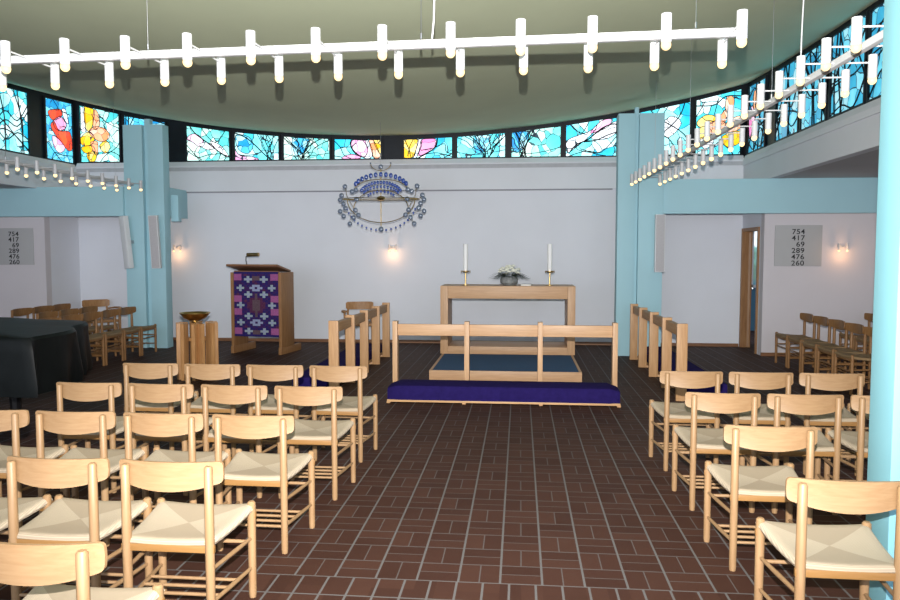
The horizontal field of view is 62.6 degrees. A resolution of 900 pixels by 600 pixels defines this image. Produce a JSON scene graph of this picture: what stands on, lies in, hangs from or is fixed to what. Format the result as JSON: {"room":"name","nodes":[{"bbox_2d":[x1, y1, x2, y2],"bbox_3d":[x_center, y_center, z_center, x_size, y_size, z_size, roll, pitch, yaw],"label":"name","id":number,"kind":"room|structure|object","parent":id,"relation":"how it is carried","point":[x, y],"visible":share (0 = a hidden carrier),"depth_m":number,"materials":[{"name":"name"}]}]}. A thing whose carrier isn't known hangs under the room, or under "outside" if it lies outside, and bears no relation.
{"room":"house of worship","nodes":[
{"label":"house of worship","id":0,"kind":"room"},
{"bbox_2d":[0,185,22,188],"bbox_3d":[-10.114,-1.619,7.104,4.510,0.090,12.420,0,4,5],"label":"ceiling","id":1,"kind":"structure","parent":0,"point":[1,186],"depth_m":12.68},
{"bbox_2d":[0,186,124,216],"bbox_3d":[-8.696,-1.720,13.088,6.210,0.505,0.190,0,4,5],"label":"beam","id":2,"kind":"structure","parent":1,"relation":"attached to","point":[39,201],"depth_m":12.81,"materials":[{"name":"blue paint"}]},
{"bbox_2d":[0,217,51,318],"bbox_3d":[-9.465,-0.601,13.413,4.630,2.800,0.150,0,4,5],"label":"wall","id":3,"kind":"structure","parent":0,"point":[21,286],"depth_m":13.17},
{"bbox_2d":[0,228,33,264],"bbox_3d":[-7.736,-0.950,13.142,0.720,0.650,0.022,0,4,5],"label":"hymn board","id":4,"kind":"object","parent":3,"relation":"attached to","point":[16,244],"visible":1,"depth_m":13.13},
{"bbox_2d":[7,83,72,158],"bbox_3d":[-7.768,-2.951,7.341,0.040,1.640,13.500,0,4,5],"label":"wall","id":5,"kind":"structure","parent":0,"point":[35,97],"depth_m":12.95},
{"bbox_2d":[0,86,30,155],"bbox_3d":[-7.268,-2.988,12.223,0.030,1.095,0.970,0,4,5],"label":"window","id":6,"kind":"structure","parent":5,"relation":"in","point":[15,114],"depth_m":12.37,"materials":[{"name":"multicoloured glass"}]},
{"bbox_2d":[43,96,74,164],"bbox_3d":[-7.143,-3.104,13.537,0.030,1.160,0.860,0,4,5],"label":"window","id":7,"kind":"structure","parent":5,"relation":"in","point":[58,115],"depth_m":13.53,"materials":[{"name":"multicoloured glass"}]},
{"bbox_2d":[0,163,80,308],"bbox_3d":[-7.756,-0.395,7.482,0.148,3.140,13.460,0,4,5],"label":"wall","id":8,"kind":"structure","parent":0,"point":[64,231],"depth_m":13.55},
{"bbox_2d":[0,150,76,172],"bbox_3d":[-7.745,-2.043,7.326,0.160,0.170,13.360,0,4,5],"label":"trim","id":9,"kind":"structure","parent":8,"relation":"attached to","point":[27,159],"depth_m":12.76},
{"bbox_2d":[73,83,747,346],"bbox_3d":[-1.324,-1.642,13.618,13.190,4.850,0.180,0,4,5],"label":"wall","id":10,"kind":"structure","parent":0,"point":[334,263],"depth_m":13.50,"materials":[{"name":"paint"}]},
{"bbox_2d":[77,104,121,162],"bbox_3d":[-6.607,-3.139,13.953,0.840,1.117,0.030,0,4,5],"label":"window","id":11,"kind":"structure","parent":10,"relation":"in","point":[98,133],"depth_m":13.96,"materials":[{"name":"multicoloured glass"}]},
{"bbox_2d":[122,114,166,162],"bbox_3d":[-5.721,-3.035,13.875,0.860,0.919,0.030,0,4,5],"label":"window","id":12,"kind":"structure","parent":10,"relation":"in","point":[127,119],"depth_m":13.88,"materials":[{"name":"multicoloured glass"}]},
{"bbox_2d":[184,124,231,161],"bbox_3d":[-4.504,-2.917,13.768,0.885,0.698,0.030,0,4,5],"label":"window","id":13,"kind":"structure","parent":10,"relation":"in","point":[202,144],"depth_m":13.78,"materials":[{"name":"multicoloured glass"}]},
{"bbox_2d":[233,131,280,160],"bbox_3d":[-3.575,-2.848,13.684,0.900,0.570,0.030,0,4,5],"label":"window","id":14,"kind":"structure","parent":10,"relation":"in","point":[247,146],"depth_m":13.69,"materials":[{"name":"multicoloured glass"}]},
{"bbox_2d":[282,135,331,160],"bbox_3d":[-2.637,-2.796,13.599,0.925,0.476,0.030,0,4,5],"label":"window","id":15,"kind":"structure","parent":10,"relation":"in","point":[294,148],"depth_m":13.60,"materials":[{"name":"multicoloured glass"}]},
{"bbox_2d":[332,138,382,159],"bbox_3d":[-1.684,-2.760,13.511,0.930,0.416,0.030,0,4,5],"label":"window","id":16,"kind":"structure","parent":10,"relation":"in","point":[343,148],"depth_m":13.51,"materials":[{"name":"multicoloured glass"}]},
{"bbox_2d":[75,155,743,171],"bbox_3d":[-0.981,-2.496,13.421,12.200,0.110,0.120,0,4,5],"label":"trim","id":17,"kind":"structure","parent":10,"relation":"attached to","point":[725,158],"depth_m":13.39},
{"bbox_2d":[107,337,737,346],"bbox_3d":[-0.990,0.760,13.631,12.200,0.055,0.035,0,4,5],"label":"baseboard","id":18,"kind":"structure","parent":10,"relation":"attached to","point":[174,338],"depth_m":13.57,"materials":[{"name":"brown wood"}]},
{"bbox_2d":[402,136,453,158],"bbox_3d":[-0.402,-2.754,13.390,0.945,0.420,0.030,0,4,5],"label":"window","id":19,"kind":"structure","parent":10,"relation":"in","point":[432,147],"depth_m":13.39,"materials":[{"name":"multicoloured glass"}]},
{"bbox_2d":[455,131,506,158],"bbox_3d":[0.559,-2.779,13.298,0.925,0.482,0.030,0,4,5],"label":"window","id":20,"kind":"structure","parent":10,"relation":"in","point":[493,144],"depth_m":13.30,"materials":[{"name":"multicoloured glass"}]},
{"bbox_2d":[510,124,562,157],"bbox_3d":[1.534,-2.825,13.202,0.935,0.586,0.030,0,4,5],"label":"window","id":21,"kind":"structure","parent":10,"relation":"in","point":[538,142],"depth_m":13.21,"materials":[{"name":"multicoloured glass"}]},
{"bbox_2d":[564,116,616,156],"bbox_3d":[2.500,-2.890,13.107,0.945,0.727,0.030,0,4,5],"label":"window","id":22,"kind":"structure","parent":10,"relation":"in","point":[594,137],"depth_m":13.11,"materials":[{"name":"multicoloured glass"}]},
{"bbox_2d":[632,100,692,155],"bbox_3d":[3.715,-3.003,12.985,1.035,0.969,0.030,0,4,5],"label":"window","id":23,"kind":"structure","parent":10,"relation":"in","point":[678,116],"depth_m":12.96,"materials":[{"name":"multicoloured glass"}]},
{"bbox_2d":[693,87,743,155],"bbox_3d":[4.673,-3.098,12.888,0.820,1.170,0.030,0,4,5],"label":"window","id":24,"kind":"structure","parent":10,"relation":"in","point":[706,107],"depth_m":12.89,"materials":[{"name":"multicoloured glass"}]},
{"bbox_2d":[77,165,743,191],"bbox_3d":[-0.981,-2.186,13.438,12.200,0.380,0.044,0,4,5],"label":"beam","id":25,"kind":"structure","parent":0,"point":[529,177],"depth_m":13.38,"materials":[{"name":"paint"}]},
{"bbox_2d":[186,188,612,192],"bbox_3d":[-1.046,-1.986,13.458,7.870,0.022,0.041,0,4,5],"label":"trim","id":26,"kind":"structure","parent":25,"relation":"attached to","point":[590,188],"depth_m":13.38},
{"bbox_2d":[0,331,869,599],"bbox_3d":[-1.878,1.272,6.801,21.000,0.100,21.000,0,4,5],"label":"floor","id":27,"kind":"structure","parent":0,"point":[454,501],"depth_m":4.85,"materials":[{"name":"tile"}]},
{"bbox_2d":[11,308,32,317],"bbox_3d":[-6.724,0.516,11.901,0.426,0.762,0.494,0,4,5],"label":"dining chair","id":28,"kind":"object","parent":27,"relation":"on","point":[20,311],"visible":0.27,"depth_m":11.93,"materials":[{"name":"brown wood"}]},
{"bbox_2d":[0,494,52,586],"bbox_3d":[-2.219,1.052,3.465,0.494,0.762,0.426,0,4,6],"label":"dining chair","id":29,"kind":"object","parent":27,"relation":"on","point":[27,507],"visible":0.42,"depth_m":3.56,"materials":[{"name":"brown wood"}]},
{"bbox_2d":[0,410,69,527],"bbox_3d":[-2.623,0.992,4.410,0.494,0.762,0.426,0,4,5],"label":"dining chair","id":30,"kind":"object","parent":27,"relation":"on","point":[13,420],"visible":0.43,"depth_m":4.21,"materials":[{"name":"brown wood"}]},
{"bbox_2d":[32,305,52,318],"bbox_3d":[-6.675,0.483,12.418,0.426,0.762,0.494,0,4,5],"label":"dining chair","id":31,"kind":"object","parent":27,"relation":"on","point":[38,309],"visible":0.26,"depth_m":12.40,"materials":[{"name":"brown wood"}]},
{"bbox_2d":[0,317,91,409],"bbox_3d":[-4.809,0.713,6.822,3.215,1.012,1.730,0,4,5],"label":"grand piano","id":32,"kind":"object","parent":27,"relation":"on","point":[36,355],"visible":0.9,"depth_m":6.16,"materials":[{"name":"black fabric"}]},
{"bbox_2d":[36,311,57,318],"bbox_3d":[-5.936,0.560,11.205,0.426,0.762,0.494,0,4,5],"label":"dining chair","id":33,"kind":"object","parent":27,"relation":"on","point":[49,314],"visible":0.27,"depth_m":11.24,"materials":[{"name":"brown wood"}]},
{"bbox_2d":[6,455,152,599],"bbox_3d":[-1.708,1.055,3.417,0.494,0.762,0.426,0,4,5],"label":"dining chair","id":34,"kind":"object","parent":27,"relation":"on","point":[66,520],"visible":0.81,"depth_m":3.23,"materials":[{"name":"brown wood"}]},
{"bbox_2d":[58,308,100,354],"bbox_3d":[-5.885,0.526,11.742,0.426,0.762,0.494,0,4,5],"label":"dining chair","id":35,"kind":"object","parent":27,"relation":"on","point":[64,312],"visible":0.3,"depth_m":11.80,"materials":[{"name":"brown wood"}]},
{"bbox_2d":[59,314,104,365],"bbox_3d":[-5.280,0.598,10.602,0.426,0.762,0.494,0,4,5],"label":"dining chair","id":36,"kind":"object","parent":27,"relation":"on","point":[74,316],"visible":0.31,"depth_m":10.77,"materials":[{"name":"brown wood"}]},
{"bbox_2d":[0,542,164,599],"bbox_3d":[-1.286,1.114,2.480,0.494,0.762,0.426,0,4,5],"label":"dining chair","id":37,"kind":"object","parent":27,"relation":"on","point":[43,567],"visible":1,"depth_m":2.26,"materials":[{"name":"brown wood"}]},
{"bbox_2d":[35,410,148,545],"bbox_3d":[-2.111,0.995,4.362,0.494,0.762,0.426,0,4,4],"label":"dining chair","id":38,"kind":"object","parent":27,"relation":"on","point":[59,422],"visible":0.58,"depth_m":4.16,"materials":[{"name":"brown wood"}]},
{"bbox_2d":[79,306,117,350],"bbox_3d":[-5.835,0.492,12.278,0.426,0.762,0.494,0,4,5],"label":"dining chair","id":39,"kind":"object","parent":27,"relation":"on","point":[82,310],"visible":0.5,"depth_m":12.36,"materials":[{"name":"brown wood"}]},
{"bbox_2d":[80,311,123,364],"bbox_3d":[-5.231,0.565,11.119,0.426,0.762,0.494,0,4,5],"label":"dining chair","id":40,"kind":"object","parent":27,"relation":"on","point":[88,316],"visible":0.83,"depth_m":11.20,"materials":[{"name":"brown wood"}]},
{"bbox_2d":[82,299,121,339],"bbox_3d":[-6.470,0.393,13.704,0.529,0.780,0.664,4,5,44],"label":"dining chair","id":41,"kind":"object","parent":27,"relation":"on","point":[98,302],"visible":0.45,"depth_m":13.86,"materials":[{"name":"brown wood"}]},
{"bbox_2d":[56,382,148,492],"bbox_3d":[-2.487,0.936,5.289,0.494,0.762,0.426,0,4,5],"label":"dining chair","id":42,"kind":"object","parent":27,"relation":"on","point":[85,392],"visible":0.44,"depth_m":5.08,"materials":[{"name":"brown wood"}]},
{"bbox_2d":[100,309,140,359],"bbox_3d":[-5.182,0.533,11.636,0.426,0.762,0.494,0,4,5],"label":"dining chair","id":43,"kind":"object","parent":27,"relation":"on","point":[108,313],"visible":0.91,"depth_m":11.69,"materials":[{"name":"brown wood"}]},
{"bbox_2d":[118,306,156,355],"bbox_3d":[-5.133,0.500,12.152,0.426,0.762,0.494,0,4,5],"label":"dining chair","id":44,"kind":"object","parent":27,"relation":"on","point":[125,310],"visible":0.81,"depth_m":12.21,"materials":[{"name":"brown wood"}]},
{"bbox_2d":[123,119,172,347],"bbox_3d":[-5.245,-1.143,12.864,0.710,3.950,0.220,0,4,5],"label":"pillar","id":45,"kind":"structure","parent":27,"relation":"on","point":[146,146],"depth_m":12.77,"materials":[{"name":"blue paint"}]},
{"bbox_2d":[119,216,133,268],"bbox_3d":[-5.543,-0.989,12.690,0.232,0.908,0.169,-2,4,-24],"label":"loudspeaker","id":46,"kind":"object","parent":45,"relation":"attached to","point":[126,240],"visible":1,"depth_m":12.65,"materials":[{"name":"metal"}]},
{"bbox_2d":[119,216,128,267],"bbox_3d":[-5.574,-0.984,12.650,0.130,0.880,0.007,-1,7,34],"label":"grille","id":47,"kind":"object","parent":46,"relation":"attached to","point":[121,220],"depth_m":12.65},
{"bbox_2d":[148,215,161,268],"bbox_3d":[-5.028,-0.991,12.639,0.169,0.906,0.210,0,4,0],"label":"loudspeaker","id":48,"kind":"object","parent":45,"relation":"attached to","point":[153,220],"visible":1,"depth_m":12.57,"materials":[{"name":"plastic"}]},
{"bbox_2d":[171,195,181,221],"bbox_3d":[-4.808,-1.607,12.994,0.130,0.460,0.120,0,4,5],"label":"beam","id":49,"kind":"structure","parent":45,"relation":"attached to","point":[175,199],"depth_m":12.94,"materials":[{"name":"blue paint"}]},
{"bbox_2d":[170,188,187,218],"bbox_3d":[-5.026,-1.752,13.388,0.140,0.520,0.940,0,4,5],"label":"beam","id":50,"kind":"structure","parent":45,"relation":"attached to","point":[184,210],"depth_m":13.64,"materials":[{"name":"blue paint"}]},
{"bbox_2d":[123,363,198,449],"bbox_3d":[-2.421,0.879,6.185,0.494,0.762,0.426,0,4,5],"label":"dining chair","id":51,"kind":"object","parent":27,"relation":"on","point":[136,370],"visible":0.5,"depth_m":5.98,"materials":[{"name":"brown wood"}]},
{"bbox_2d":[128,383,214,495],"bbox_3d":[-1.965,0.939,5.240,0.494,0.762,0.426,0,4,7],"label":"dining chair","id":52,"kind":"object","parent":27,"relation":"on","point":[152,393],"visible":0.38,"depth_m":5.03,"materials":[{"name":"brown wood"}]},
{"bbox_2d":[123,412,231,530],"bbox_3d":[-1.589,0.998,4.312,0.494,0.762,0.426,0,4,6],"label":"dining chair","id":53,"kind":"object","parent":27,"relation":"on","point":[147,424],"visible":0.45,"depth_m":4.11,"materials":[{"name":"brown wood"}]},
{"bbox_2d":[119,458,256,599],"bbox_3d":[-1.190,1.058,3.368,0.494,0.762,0.426,0,4,5],"label":"dining chair","id":54,"kind":"object","parent":27,"relation":"on","point":[171,526],"visible":0.98,"depth_m":3.19,"materials":[{"name":"brown wood"}]},
{"bbox_2d":[176,321,218,380],"bbox_3d":[-3.345,0.663,9.799,0.554,0.735,0.545,0,4,-1],"label":"baptismal font","id":55,"kind":"object","parent":27,"relation":"on","point":[197,338],"visible":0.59,"depth_m":9.61,"materials":[{"name":"orange wood"}]},
{"bbox_2d":[179,311,210,322],"bbox_3d":[-3.365,0.230,9.764,0.396,0.132,0.396,0,4,5],"label":"brass bowl","id":56,"kind":"object","parent":55,"relation":"on","point":[193,316],"visible":1,"depth_m":9.67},
{"bbox_2d":[184,363,255,458],"bbox_3d":[-1.903,0.882,6.136,0.494,0.762,0.426,0,4,6],"label":"dining chair","id":57,"kind":"object","parent":27,"relation":"on","point":[197,371],"visible":0.44,"depth_m":5.93,"materials":[{"name":"brown wood"}]},
{"bbox_2d":[201,384,276,497],"bbox_3d":[-1.450,0.942,5.191,0.494,0.762,0.426,0,4,6],"label":"dining chair","id":58,"kind":"object","parent":27,"relation":"on","point":[222,394],"visible":0.44,"depth_m":4.99,"materials":[{"name":"brown wood"}]},
{"bbox_2d":[212,414,314,553],"bbox_3d":[-1.074,1.001,4.264,0.494,0.762,0.426,0,4,6],"label":"dining chair","id":59,"kind":"object","parent":27,"relation":"on","point":[246,468],"visible":0.93,"depth_m":4.08,"materials":[{"name":"brown wood"}]},
{"bbox_2d":[226,264,300,354],"bbox_3d":[-3.092,0.134,12.340,0.914,1.469,0.829,1,4,14],"label":"lectern","id":60,"kind":"object","parent":27,"relation":"on","point":[262,295],"visible":1,"depth_m":12.09,"materials":[{"name":"fabric"}]},
{"bbox_2d":[246,364,311,453],"bbox_3d":[-1.389,0.885,6.088,0.494,0.762,0.426,0,4,5],"label":"dining chair","id":61,"kind":"object","parent":27,"relation":"on","point":[260,372],"visible":0.47,"depth_m":5.88,"materials":[{"name":"brown wood"}]},
{"bbox_2d":[274,385,355,499],"bbox_3d":[-0.938,0.945,5.143,0.494,0.762,0.426,0,4,5],"label":"dining chair","id":62,"kind":"object","parent":27,"relation":"on","point":[306,432],"visible":0.85,"depth_m":4.95,"materials":[{"name":"brown wood"}]},
{"bbox_2d":[292,302,389,386],"bbox_3d":[-1.402,0.571,10.211,0.558,0.866,3.250,0,4,6],"label":"altar rail","id":63,"kind":"object","parent":27,"relation":"on","point":[364,353],"visible":0.68,"depth_m":10.16,"materials":[{"name":"brown wood"}]},
{"bbox_2d":[292,344,381,386],"bbox_3d":[-1.468,0.869,10.237,0.425,0.143,3.250,0,4,6],"label":"cushion","id":64,"kind":"object","parent":63,"relation":"on","point":[306,381],"depth_m":9.79,"materials":[{"name":"blue fabric"}]},
{"bbox_2d":[309,365,377,462],"bbox_3d":[-0.871,0.888,6.039,0.494,0.762,0.426,0,4,6],"label":"dining chair","id":65,"kind":"object","parent":27,"relation":"on","point":[354,406],"visible":0.77,"depth_m":5.84,"materials":[{"name":"brown wood"}]},
{"bbox_2d":[341,301,372,347],"bbox_3d":[-1.585,0.433,13.066,0.664,0.780,0.529,-1,4,-9],"label":"armchair","id":66,"kind":"object","parent":27,"relation":"on","point":[364,304],"visible":0.45,"depth_m":13.27,"materials":[{"name":"brown wood"}]},
{"bbox_2d":[387,320,620,406],"bbox_3d":[0.593,0.695,8.261,2.556,0.866,0.550,0,4,5],"label":"altar rail","id":67,"kind":"object","parent":27,"relation":"on","point":[464,391],"visible":1,"depth_m":8.15,"materials":[{"name":"brown wood"}]},
{"bbox_2d":[387,379,619,403],"bbox_3d":[0.583,1.007,8.219,2.524,0.165,0.425,0,4,5],"label":"cushion","id":68,"kind":"object","parent":67,"relation":"on","point":[464,391],"depth_m":8.05,"materials":[{"name":"blue fabric"}]},
{"bbox_2d":[429,354,581,381],"bbox_3d":[0.826,0.905,10.799,1.970,0.125,2.500,0,4,5],"label":"platform","id":69,"kind":"object","parent":27,"relation":"on","point":[483,367],"visible":0.77,"depth_m":9.81,"materials":[{"name":"carpet"}]},
{"bbox_2d":[440,284,575,354],"bbox_3d":[0.893,0.284,11.469,2.020,1.030,0.722,0,4,5],"label":"altar","id":70,"kind":"object","parent":69,"relation":"on","point":[567,292],"visible":0.99,"depth_m":11.13,"materials":[{"name":"brown wood"}]},
{"bbox_2d":[491,264,528,285],"bbox_3d":[0.919,-0.387,11.361,0.614,0.322,0.490,-1,4,-21],"label":"flower bowl","id":71,"kind":"object","parent":70,"relation":"on","point":[506,280],"visible":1,"depth_m":11.27,"materials":[{"name":"grey stone"}]},
{"bbox_2d":[614,107,664,355],"bbox_3d":[3.020,-1.077,11.834,0.710,3.950,0.220,0,4,5],"label":"pillar","id":72,"kind":"structure","parent":27,"relation":"on","point":[638,142],"depth_m":11.73,"materials":[{"name":"blue paint"}]},
{"bbox_2d":[654,214,664,271],"bbox_3d":[3.285,-0.888,11.623,0.150,0.900,0.178,0,4,5],"label":"loudspeaker","id":73,"kind":"object","parent":72,"relation":"attached to","point":[659,235],"visible":1,"depth_m":11.54,"materials":[{"name":"white plastic"}]},
{"bbox_2d":[629,304,726,400],"bbox_3d":[2.934,0.595,9.838,0.558,0.866,3.320,0,4,5],"label":"altar rail","id":74,"kind":"object","parent":27,"relation":"on","point":[656,358],"visible":0.78,"depth_m":9.77,"materials":[{"name":"brown wood"}]},
{"bbox_2d":[647,346,726,392],"bbox_3d":[3.000,0.894,9.851,0.425,0.143,3.320,0,4,5],"label":"cushion","id":75,"kind":"object","parent":74,"relation":"on","point":[690,366],"depth_m":9.36,"materials":[{"name":"blue fabric"}]},
{"bbox_2d":[649,371,722,470],"bbox_3d":[1.839,0.905,5.774,0.494,0.762,0.426,0,4,5],"label":"dining chair","id":76,"kind":"object","parent":27,"relation":"on","point":[673,413],"visible":0.73,"depth_m":5.58,"materials":[{"name":"brown wood"}]},
{"bbox_2d":[672,392,760,512],"bbox_3d":[1.762,0.960,4.909,0.494,0.762,0.426,0,4,6],"label":"dining chair","id":77,"kind":"object","parent":27,"relation":"on","point":[701,441],"visible":0.76,"depth_m":4.72,"materials":[{"name":"brown wood"}]},
{"bbox_2d":[720,372,792,464],"bbox_3d":[2.349,0.908,5.726,0.494,0.762,0.426,0,4,5],"label":"dining chair","id":78,"kind":"object","parent":27,"relation":"on","point":[751,380],"visible":0.45,"depth_m":5.52,"materials":[{"name":"brown wood"}]},
{"bbox_2d":[703,424,817,571],"bbox_3d":[1.675,1.017,4.005,0.494,0.762,0.426,0,4,6],"label":"dining chair","id":79,"kind":"object","parent":27,"relation":"on","point":[744,483],"visible":0.8,"depth_m":3.83,"materials":[{"name":"brown wood"}]},
{"bbox_2d":[747,393,843,514],"bbox_3d":[2.265,0.963,4.862,0.494,0.762,0.426,0,4,5],"label":"dining chair","id":80,"kind":"object","parent":27,"relation":"on","point":[798,404],"visible":0.53,"depth_m":4.65,"materials":[{"name":"brown wood"}]},
{"bbox_2d":[775,313,815,367],"bbox_3d":[5.077,0.581,10.879,0.426,0.762,0.494,0,4,5],"label":"dining chair","id":81,"kind":"object","parent":27,"relation":"on","point":[806,317],"visible":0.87,"depth_m":10.90,"materials":[{"name":"brown wood"}]},
{"bbox_2d":[787,316,830,372],"bbox_3d":[5.028,0.614,10.358,0.426,0.762,0.494,0,4,5],"label":"dining chair","id":82,"kind":"object","parent":27,"relation":"on","point":[820,320],"visible":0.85,"depth_m":10.38,"materials":[{"name":"brown wood"}]},
{"bbox_2d":[779,373,864,475],"bbox_3d":[2.855,0.911,5.678,0.494,0.762,0.426,0,4,5],"label":"dining chair","id":83,"kind":"object","parent":27,"relation":"on","point":[821,381],"visible":0.5,"depth_m":5.48,"materials":[{"name":"brown wood"}]},
{"bbox_2d":[801,319,847,373],"bbox_3d":[4.978,0.647,9.836,0.426,0.762,0.494,0,4,5],"label":"dining chair","id":84,"kind":"object","parent":27,"relation":"on","point":[836,324],"visible":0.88,"depth_m":9.87,"materials":[{"name":"brown wood"}]},
{"bbox_2d":[754,477,899,599],"bbox_3d":[1.592,1.075,3.101,0.494,0.762,0.426,0,4,6],"label":"dining chair","id":85,"kind":"object","parent":27,"relation":"on","point":[851,551],"visible":1,"depth_m":2.92,"materials":[{"name":"brown wood"}]},
{"bbox_2d":[816,323,866,386],"bbox_3d":[4.929,0.680,9.315,0.426,0.762,0.494,0,4,5],"label":"dining chair","id":86,"kind":"object","parent":27,"relation":"on","point":[856,328],"visible":0.79,"depth_m":9.32,"materials":[{"name":"brown wood"}]},
{"bbox_2d":[824,395,869,515],"bbox_3d":[2.774,0.966,4.814,0.494,0.762,0.426,0,4,5],"label":"dining chair","id":87,"kind":"object","parent":27,"relation":"on","point":[857,441],"visible":0.45,"depth_m":4.65,"materials":[{"name":"brown wood"}]},
{"bbox_2d":[833,327,872,394],"bbox_3d":[4.880,0.713,8.793,0.426,0.762,0.494,0,4,5],"label":"dining chair","id":88,"kind":"object","parent":27,"relation":"on","point":[850,357],"visible":0.62,"depth_m":8.90,"materials":[{"name":"brown wood"}]},
{"bbox_2d":[838,313,872,363],"bbox_3d":[6.018,0.583,10.841,0.426,0.762,0.494,0,4,5],"label":"dining chair","id":89,"kind":"object","parent":27,"relation":"on","point":[867,316],"visible":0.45,"depth_m":10.98,"materials":[{"name":"brown wood"}]},
{"bbox_2d":[846,376,870,461],"bbox_3d":[3.363,0.914,5.630,0.494,0.762,0.426,0,4,5],"label":"dining chair","id":90,"kind":"object","parent":27,"relation":"on","point":[849,409],"visible":0.1,"depth_m":5.83,"materials":[{"name":"brown wood"}]},
{"bbox_2d":[866,0,899,599],"bbox_3d":[2.313,-0.532,3.250,0.730,3.950,0.220,0,4,5],"label":"pillar","id":91,"kind":"structure","parent":27,"relation":"on","point":[884,415],"depth_m":3.30,"materials":[{"name":"blue paint"}]},
{"bbox_2d":[0,0,876,135],"bbox_3d":[-1.737,-3.091,5.353,12.500,1.541,16.700,0,4,5],"label":"ceiling","id":92,"kind":"structure","parent":0,"point":[492,93],"depth_m":8.25,"materials":[{"name":"paint"}]},
{"bbox_2d":[0,97,142,190],"bbox_3d":[-5.509,-2.258,9.084,0.461,1.353,6.140,0,4,5],"label":"light bar","id":93,"kind":"object","parent":92,"relation":"hanging from","point":[74,176],"visible":1,"depth_m":10.21,"materials":[{"name":"white metal"}]},
{"bbox_2d":[0,0,747,91],"bbox_3d":[-1.724,-1.905,4.141,6.412,1.308,0.461,0,4,8],"label":"light bar","id":94,"kind":"object","parent":92,"relation":"hanging from","point":[590,39],"visible":1,"depth_m":3.96,"materials":[{"name":"white metal"}]},
{"bbox_2d":[338,123,425,231],"bbox_3d":[-1.075,-1.931,11.654,1.401,1.705,0.808,0,4,5],"label":"chandelier","id":95,"kind":"object","parent":92,"relation":"hanging from","point":[380,198],"visible":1,"depth_m":11.65,"materials":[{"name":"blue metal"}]},
{"bbox_2d":[630,0,883,185],"bbox_3d":[2.555,-2.174,7.121,0.462,1.444,7.745,0,4,5],"label":"light bar","id":96,"kind":"object","parent":92,"relation":"hanging from","point":[857,46],"visible":1,"depth_m":5.47,"materials":[{"name":"white metal"}]},
{"bbox_2d":[500,277,517,285],"bbox_3d":[0.905,-0.290,11.350,0.276,0.130,0.276,0,4,5],"label":"bowl","id":97,"kind":"object","parent":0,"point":[512,281],"depth_m":11.25,"materials":[{"name":"grey glass"}]},
{"bbox_2d":[750,288,755,330],"bbox_3d":[7.501,-0.790,15.595,4.000,2.900,0.100,0,4,5],"label":"wall","id":98,"kind":"structure","parent":0,"point":[753,291],"depth_m":15.71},
{"bbox_2d":[751,231,756,287],"bbox_3d":[6.702,-1.053,15.634,2.000,1.580,0.060,0,4,5],"label":"window","id":99,"kind":"structure","parent":98,"relation":"in","point":[754,247],"depth_m":15.65,"materials":[{"name":"clear glass"}]},
{"bbox_2d":[742,113,879,353],"bbox_3d":[4.541,-0.331,6.323,0.148,3.160,13.460,0,4,5],"label":"wall","id":100,"kind":"structure","parent":0,"point":[862,136],"depth_m":9.72,"materials":[{"name":"paint"}]},
{"bbox_2d":[739,227,759,353],"bbox_3d":[5.187,-0.197,12.760,0.291,2.075,1.454,1,4,13],"label":"door frame","id":101,"kind":"structure","parent":100,"relation":"in","point":[747,233],"depth_m":12.89,"materials":[{"name":"brown wood"}]},
{"bbox_2d":[743,97,880,165],"bbox_3d":[4.521,-1.990,6.169,0.160,0.170,13.360,0,4,5],"label":"trim","id":102,"kind":"structure","parent":100,"relation":"attached to","point":[871,108],"depth_m":9.53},
{"bbox_2d":[746,0,881,147],"bbox_3d":[4.547,-2.888,6.180,0.040,1.620,13.500,0,4,5],"label":"wall","id":103,"kind":"structure","parent":0,"point":[771,75],"depth_m":11.51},
{"bbox_2d":[746,75,767,154],"bbox_3d":[5.080,-3.056,12.258,0.030,1.185,0.930,0,4,5],"label":"window","id":104,"kind":"structure","parent":103,"relation":"in","point":[752,146],"depth_m":12.29,"materials":[{"name":"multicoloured glass"}]},
{"bbox_2d":[774,55,799,142],"bbox_3d":[4.948,-2.932,10.860,0.030,1.116,0.990,0,4,5],"label":"window","id":105,"kind":"structure","parent":103,"relation":"in","point":[792,127],"depth_m":10.80,"materials":[{"name":"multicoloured glass"}]},
{"bbox_2d":[799,42,828,131],"bbox_3d":[4.855,-2.851,9.877,0.030,1.079,0.910,0,4,5],"label":"window","id":106,"kind":"structure","parent":103,"relation":"in","point":[814,115],"depth_m":9.88,"materials":[{"name":"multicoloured glass"}]},
{"bbox_2d":[828,11,868,119],"bbox_3d":[4.759,-2.774,8.860,0.030,1.054,1.000,0,4,5],"label":"window","id":107,"kind":"structure","parent":103,"relation":"in","point":[837,105],"depth_m":8.89,"materials":[{"name":"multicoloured glass"}]},
{"bbox_2d":[866,0,884,102],"bbox_3d":[4.660,-2.701,7.817,0.030,1.040,1.020,0,4,5],"label":"window","id":108,"kind":"structure","parent":103,"relation":"in","point":[876,13],"depth_m":8.16,"materials":[{"name":"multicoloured glass"}]},
{"bbox_2d":[758,213,876,354],"bbox_3d":[7.067,-0.493,11.700,4.130,2.800,0.160,0,4,5],"label":"wall","id":109,"kind":"structure","parent":0,"point":[842,287],"depth_m":11.74,"materials":[{"name":"paint"}]},
{"bbox_2d":[774,225,822,265],"bbox_3d":[5.520,-0.860,11.733,0.720,0.650,0.022,0,4,5],"label":"hymn board","id":110,"kind":"object","parent":109,"relation":"attached to","point":[794,245],"visible":1,"depth_m":11.72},
{"bbox_2d":[781,149,878,177],"bbox_3d":[6.551,-1.558,5.521,4.010,0.090,12.400,0,4,5],"label":"ceiling","id":111,"kind":"structure","parent":0,"point":[865,165],"depth_m":10.30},
{"bbox_2d":[663,177,877,213],"bbox_3d":[6.239,-1.623,11.505,5.755,0.540,0.160,0,4,5],"label":"beam","id":112,"kind":"structure","parent":111,"relation":"attached to","point":[762,195],"depth_m":11.55,"materials":[{"name":"blue paint"}]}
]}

